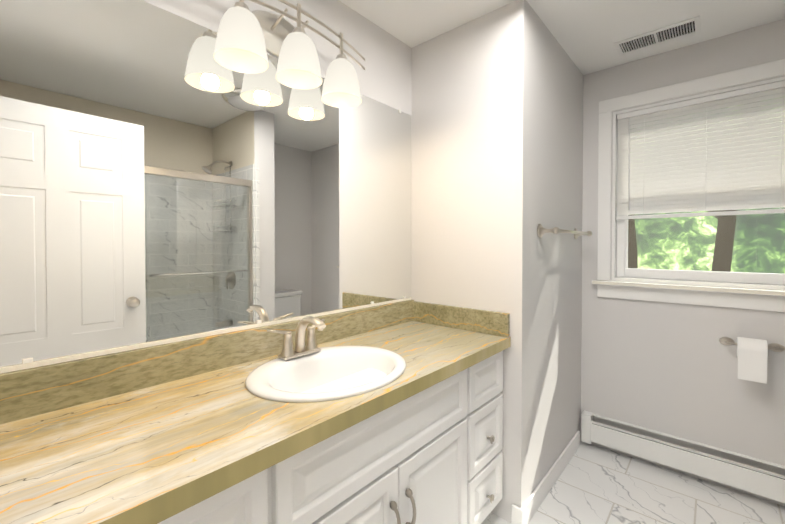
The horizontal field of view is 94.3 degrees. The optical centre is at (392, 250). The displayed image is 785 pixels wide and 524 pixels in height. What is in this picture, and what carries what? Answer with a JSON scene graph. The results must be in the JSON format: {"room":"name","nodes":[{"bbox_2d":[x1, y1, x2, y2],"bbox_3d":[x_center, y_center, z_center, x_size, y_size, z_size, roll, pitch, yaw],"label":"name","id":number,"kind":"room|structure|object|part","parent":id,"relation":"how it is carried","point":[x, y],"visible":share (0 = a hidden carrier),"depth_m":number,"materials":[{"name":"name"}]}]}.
{"room":"bathroom","nodes":[
{"label":"bathroom","id":0,"kind":"room"},
{"bbox_2d":[143,0,411,177],"bbox_3d":[-0.183,0.065,1.809,0.120,2.380,2.960,1,1,41],"label":"wall","id":1,"kind":"structure","parent":0,"point":[385,76],"depth_m":1.70,"materials":[{"name":"white paint"}]},
{"bbox_2d":[0,0,411,373],"bbox_3d":[-0.462,-0.230,1.389,0.009,1.030,1.714,1,1,41],"label":"mirror panel","id":2,"kind":"object","parent":1,"relation":"attached to","point":[166,177],"visible":0.83,"depth_m":1.12,"materials":[{"name":"silver metal"}]},
{"bbox_2d":[0,300,509,423],"bbox_3d":[-0.248,0.368,1.211,0.574,0.160,1.726,1,1,41],"label":"backsplash","id":3,"kind":"structure","parent":1,"relation":"attached to","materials":[{"name":"stone"}]},
{"bbox_2d":[213,0,364,107],"bbox_3d":[-0.359,-0.756,1.340,0.220,0.292,0.742,1,1,41],"label":"sconce","id":4,"kind":"object","parent":1,"relation":"attached to","point":[247,39],"visible":1,"depth_m":1.29,"materials":[{"name":"white glass"}]},
{"bbox_3d":[-0.379,-0.824,1.357,0.166,0.156,0.742,1,1,41],"label":"frame","id":5,"kind":"part","parent":4,"relation":"part of","materials":[{"name":"silver metal"}]},
{"bbox_2d":[339,0,784,74],"bbox_3d":[0.725,-1.174,0.992,2.540,0.120,2.960,1,1,41],"label":"ceiling","id":6,"kind":"structure","parent":0,"point":[586,34],"depth_m":1.77,"materials":[{"name":"white paint"}]},
{"bbox_2d":[613,16,700,55],"bbox_3d":[1.395,-1.122,1.928,0.360,0.009,0.180,1,1,41],"label":"ceiling vent","id":7,"kind":"object","parent":6,"relation":"in","point":[673,32],"visible":1,"depth_m":1.91,"materials":[{"name":"white metal"}]},
{"bbox_2d":[481,441,784,523],"bbox_3d":[0.725,1.316,1.027,3.300,0.100,3.720,1,1,41],"label":"floor","id":8,"kind":"structure","parent":0,"point":[594,484],"depth_m":1.83,"materials":[{"name":"tile"}]},
{"bbox_2d":[144,344,510,523],"bbox_3d":[-0.244,0.856,1.214,0.586,0.815,1.726,1,1,41],"label":"bathroom vanity","id":9,"kind":"object","parent":8,"relation":"on","point":[391,413],"depth_m":1.11,"materials":[{"name":"white wood"}]},
{"bbox_2d":[0,320,510,523],"bbox_3d":[-0.239,0.426,1.204,0.557,0.045,1.726,1,1,41],"label":"countertop","id":10,"kind":"structure","parent":9,"relation":"on","point":[134,456],"depth_m":0.79,"materials":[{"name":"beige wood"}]},
{"bbox_2d":[264,316,327,359],"bbox_3d":[-0.301,0.312,1.310,0.164,0.149,0.246,1,1,41],"label":"faucet","id":11,"kind":"object","parent":10,"relation":"on","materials":[{"name":"silver metal"}]},
{"bbox_2d":[216,336,439,423],"bbox_3d":[-0.206,0.469,1.229,0.469,0.162,0.556,1,1,41],"label":"sink","id":12,"kind":"object","parent":10,"relation":"in","point":[301,387],"depth_m":1.25,"materials":[{"name":"white ceramic"}]},
{"bbox_2d":[411,0,582,522],"bbox_3d":[0.671,0.059,2.210,0.632,2.380,0.990,1,1,41],"label":"wall box","id":13,"kind":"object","parent":8,"relation":"on","point":[497,139],"visible":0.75,"depth_m":1.82,"materials":[{"name":"white paint"}]},
{"bbox_2d":[514,431,579,523],"bbox_3d":[0.880,1.205,1.983,0.024,0.095,0.929,1,1,41],"label":"baseboard","id":14,"kind":"structure","parent":13,"relation":"attached to","point":[525,513],"depth_m":1.86,"materials":[{"name":"white wood"}]},
{"bbox_2d":[537,224,591,238],"bbox_3d":[0.961,-0.098,1.986,0.094,0.068,0.688,1,1,41],"label":"towel bar","id":15,"kind":"object","parent":13,"relation":"attached to","point":[541,230],"visible":1,"depth_m":1.77,"materials":[{"name":"silver metal"}]},
{"bbox_2d":[581,19,784,505],"bbox_3d":[1.901,0.064,1.866,1.668,2.380,0.120,1,1,41],"label":"wall","id":16,"kind":"structure","parent":0,"point":[668,368],"depth_m":2.05,"materials":[{"name":"white paint"}]},
{"bbox_2d":[581,411,784,502],"bbox_3d":[1.837,1.134,1.809,1.628,0.186,0.070,1,1,41],"label":"baseboard heater","id":17,"kind":"object","parent":16,"relation":"attached to","point":[763,478],"visible":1,"depth_m":1.98,"materials":[{"name":"white metal"}]},
{"bbox_2d":[592,59,784,311],"bbox_3d":[1.713,-0.315,1.990,1.080,1.225,0.175,1,1,41],"label":"window unit","id":18,"kind":"structure","parent":16,"relation":"in","point":[624,270],"depth_m":2.07,"materials":[{"name":"white wood"}]},
{"bbox_2d":[616,81,784,219],"bbox_3d":[1.703,-0.508,1.976,0.840,0.644,0.037,1,1,41],"label":"window blind","id":19,"kind":"object","parent":18,"relation":"attached to","point":[682,187],"visible":0.94,"depth_m":1.98,"materials":[{"name":"white fabric"}]},
{"bbox_2d":[719,337,784,383],"bbox_3d":[1.786,0.536,1.812,0.240,0.198,0.122,1,1,41],"label":"toilet paper holder","id":20,"kind":"object","parent":16,"relation":"attached to","point":[752,355],"visible":1,"depth_m":1.77,"materials":[{"name":"silver metal"}]},
{"label":"outside","id":21,"kind":"structure","parent":0,"visible":0},
{"bbox_2d":[628,215,629,267],"bbox_3d":[3.001,-0.285,4.669,0.349,7.003,0.120,1,1,38],"label":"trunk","id":22,"kind":"object","parent":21,"point":[628,215],"depth_m":4.62,"materials":[{"name":"brown plant"}]},
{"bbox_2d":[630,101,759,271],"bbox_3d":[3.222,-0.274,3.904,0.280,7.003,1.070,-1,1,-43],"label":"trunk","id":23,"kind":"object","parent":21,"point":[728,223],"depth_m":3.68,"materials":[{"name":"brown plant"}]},
{"bbox_2d":[630,97,784,273],"bbox_3d":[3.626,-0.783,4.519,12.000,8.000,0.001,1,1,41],"label":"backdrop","id":24,"kind":"structure","parent":21,"point":[661,242],"depth_m":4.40,"materials":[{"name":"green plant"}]}
]}

